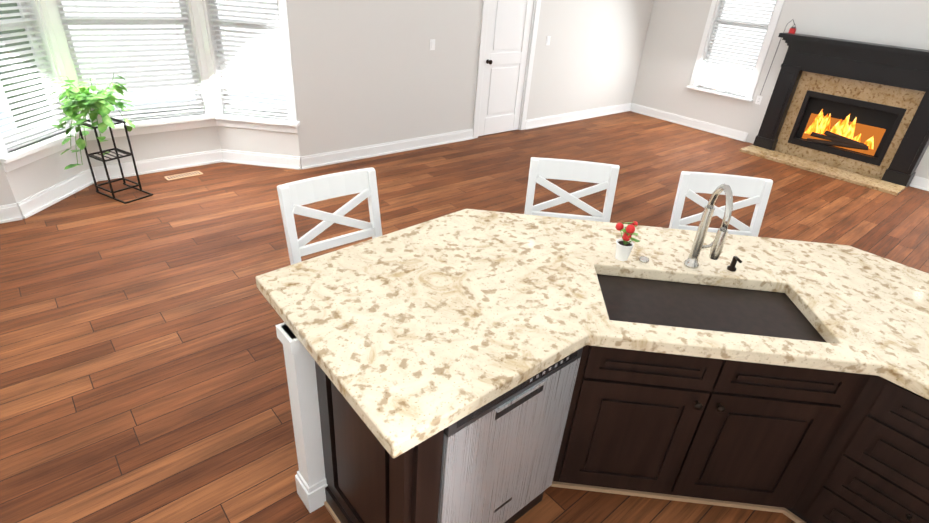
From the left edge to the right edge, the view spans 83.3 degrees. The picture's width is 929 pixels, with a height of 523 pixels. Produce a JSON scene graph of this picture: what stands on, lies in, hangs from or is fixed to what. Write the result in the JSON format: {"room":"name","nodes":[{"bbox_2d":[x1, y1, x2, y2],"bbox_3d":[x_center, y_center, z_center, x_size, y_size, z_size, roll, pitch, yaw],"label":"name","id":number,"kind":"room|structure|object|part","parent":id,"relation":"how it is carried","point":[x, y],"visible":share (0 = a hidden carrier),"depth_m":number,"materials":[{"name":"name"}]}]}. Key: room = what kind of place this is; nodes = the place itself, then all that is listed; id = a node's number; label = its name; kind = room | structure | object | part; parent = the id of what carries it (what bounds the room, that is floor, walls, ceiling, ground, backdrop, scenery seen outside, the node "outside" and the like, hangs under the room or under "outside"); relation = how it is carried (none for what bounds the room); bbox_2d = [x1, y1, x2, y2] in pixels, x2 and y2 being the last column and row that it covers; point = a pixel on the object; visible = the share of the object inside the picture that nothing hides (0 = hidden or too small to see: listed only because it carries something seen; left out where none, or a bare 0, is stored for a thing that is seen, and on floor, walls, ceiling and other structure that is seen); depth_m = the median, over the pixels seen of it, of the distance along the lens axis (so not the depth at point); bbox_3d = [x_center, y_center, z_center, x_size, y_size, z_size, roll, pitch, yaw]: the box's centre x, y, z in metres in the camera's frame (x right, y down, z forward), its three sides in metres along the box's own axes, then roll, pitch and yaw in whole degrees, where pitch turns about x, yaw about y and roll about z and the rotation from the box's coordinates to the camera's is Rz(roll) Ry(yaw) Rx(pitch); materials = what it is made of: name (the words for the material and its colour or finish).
{"room":"kitchen","nodes":[
{"label":"kitchen","id":0,"kind":"room"},
{"bbox_2d":[0,0,653,218],"bbox_3d":[-0.742,-2.695,5.870,9.440,2.740,0.823,-20,37,-36],"label":"wall","id":1,"kind":"structure","parent":0,"point":[369,72],"depth_m":5.28,"materials":[{"name":"white paint"}]},
{"bbox_3d":[-2.739,-1.150,4.749,2.360,0.118,0.693,-20,37,-36],"label":"trim bay casing","id":2,"kind":"part","parent":1,"relation":"part of","materials":[{"name":"white paint"}]},
{"bbox_2d":[0,103,630,223],"bbox_3d":[-0.605,-1.415,6.284,9.140,0.130,0.028,-20,37,-36],"label":"baseboard","id":3,"kind":"structure","parent":1,"relation":"attached to","point":[9,212],"depth_m":6.21,"materials":[{"name":"white paint"}]},
{"bbox_2d":[430,39,434,49],"bbox_3d":[-0.359,-2.441,5.883,0.070,0.114,0.012,-20,37,-36],"label":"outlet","id":4,"kind":"object","parent":1,"relation":"attached to","point":[432,44],"depth_m":5.88,"materials":[{"name":"white plastic"}]},
{"bbox_3d":[0.519,-2.699,6.684,0.990,2.125,0.208,-20,37,-36],"label":"door frame","id":5,"kind":"part","parent":1,"relation":"part of","materials":[{"name":"white paint"}]},
{"bbox_2d":[546,36,550,44],"bbox_3d":[1.130,-2.976,7.041,0.070,0.114,0.012,-20,37,-36],"label":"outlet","id":6,"kind":"object","parent":1,"relation":"attached to","point":[548,37],"depth_m":7.03,"materials":[{"name":"white plastic"}]},
{"bbox_2d":[0,111,928,522],"bbox_3d":[1.597,0.052,4.130,9.440,0.001,8.650,-20,37,-36],"label":"floor","id":7,"kind":"structure","parent":0,"point":[142,369],"depth_m":3.31,"materials":[{"name":"brown wood"}]},
{"bbox_2d":[49,73,152,203],"bbox_3d":[-3.072,-1.062,4.391,0.622,1.028,0.666,-20,37,-36],"label":"plant stand","id":8,"kind":"object","parent":7,"relation":"on","point":[97,108],"visible":1,"depth_m":4.24,"materials":[{"name":"green plant"}]},
{"bbox_2d":[165,171,202,179],"bbox_3d":[-2.734,-0.839,5.089,0.320,0.005,0.110,-22,39,-39],"label":"floor vent","id":9,"kind":"object","parent":7,"relation":"in","point":[182,175],"visible":1,"depth_m":5.08,"materials":[{"name":"beige wood"}]},
{"bbox_2d":[277,167,381,264],"bbox_3d":[-0.550,0.135,2.612,0.500,1.045,0.475,-20,37,-36],"label":"stool","id":10,"kind":"object","parent":7,"relation":"on","point":[294,196],"visible":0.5,"depth_m":2.53,"materials":[{"name":"white paint"}]},
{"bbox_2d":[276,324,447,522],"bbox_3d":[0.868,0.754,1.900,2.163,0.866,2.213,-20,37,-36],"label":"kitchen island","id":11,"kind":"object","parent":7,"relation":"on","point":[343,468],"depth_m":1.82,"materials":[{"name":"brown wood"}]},
{"bbox_2d":[256,196,928,522],"bbox_3d":[0.898,0.279,1.879,2.425,0.121,2.517,-20,37,-36],"label":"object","id":12,"kind":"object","parent":11,"relation":"on","point":[500,359],"depth_m":1.91,"materials":[{"name":"beige stone"}]},
{"bbox_2d":[579,184,842,401],"bbox_3d":[0.930,0.085,1.961,0.894,0.654,0.894,-20,37,-36],"label":"sink","id":13,"kind":"object","parent":12,"relation":"in","point":[700,321],"depth_m":1.94,"materials":[{"name":"brown metal"}]},
{"bbox_2d":[524,157,619,221],"bbox_3d":[0.572,-0.009,3.027,0.500,1.045,0.475,6,29,2],"label":"stool","id":14,"kind":"object","parent":7,"relation":"on","point":[604,176],"visible":0.27,"depth_m":2.98,"materials":[{"name":"white paint"}]},
{"bbox_2d":[669,171,772,236],"bbox_3d":[1.416,0.075,2.997,0.500,1.045,0.475,6,29,2],"label":"stool","id":15,"kind":"object","parent":7,"relation":"on","point":[756,190],"visible":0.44,"depth_m":2.95,"materials":[{"name":"white paint"}]},
{"bbox_2d":[740,20,928,195],"bbox_3d":[4.668,-1.973,6.457,0.618,1.663,2.153,-20,37,-36],"label":"fireplace","id":16,"kind":"object","parent":7,"relation":"on","point":[854,112],"visible":1,"depth_m":6.56,"materials":[{"name":"black paint"}]},
{"bbox_2d":[631,0,928,185],"bbox_3d":[5.463,-2.250,5.962,0.150,2.740,7.900,-20,37,-36],"label":"wall","id":17,"kind":"structure","parent":0,"point":[674,34],"depth_m":7.62,"materials":[{"name":"white paint"}]},
{"bbox_2d":[686,0,784,101],"bbox_3d":[4.971,-2.716,6.336,0.200,1.995,4.250,-20,37,-36],"label":"window","id":18,"kind":"structure","parent":17,"relation":"in","point":[708,34],"depth_m":7.59,"materials":[{"name":"white paint"}]},
{"bbox_2d":[697,0,776,94],"bbox_3d":[4.966,-2.694,6.344,0.056,1.828,4.004,-20,37,-36],"label":"window blind","id":19,"kind":"object","parent":18,"relation":"attached to","point":[744,74],"visible":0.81,"depth_m":7.54,"materials":[{"name":"white plastic"}]},
{"bbox_2d":[755,96,762,104],"bbox_3d":[4.190,-2.296,7.421,0.034,0.112,0.066,-20,37,-36],"label":"outlet","id":20,"kind":"object","parent":17,"relation":"attached to","point":[758,99],"visible":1,"depth_m":7.41,"materials":[{"name":"white plastic"}]},
{"bbox_2d":[630,103,928,190],"bbox_3d":[5.304,-1.092,6.549,0.028,0.130,7.600,-20,37,-36],"label":"baseboard","id":21,"kind":"structure","parent":17,"relation":"attached to","point":[920,183],"depth_m":8.14,"materials":[{"name":"white paint"}]},
{"label":"outside","id":22,"kind":"structure","parent":0,"visible":0},
{"bbox_2d":[0,0,775,127],"bbox_3d":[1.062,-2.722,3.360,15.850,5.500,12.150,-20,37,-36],"label":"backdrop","id":23,"kind":"structure","parent":22,"point":[171,36],"depth_m":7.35,"materials":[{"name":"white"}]}
]}

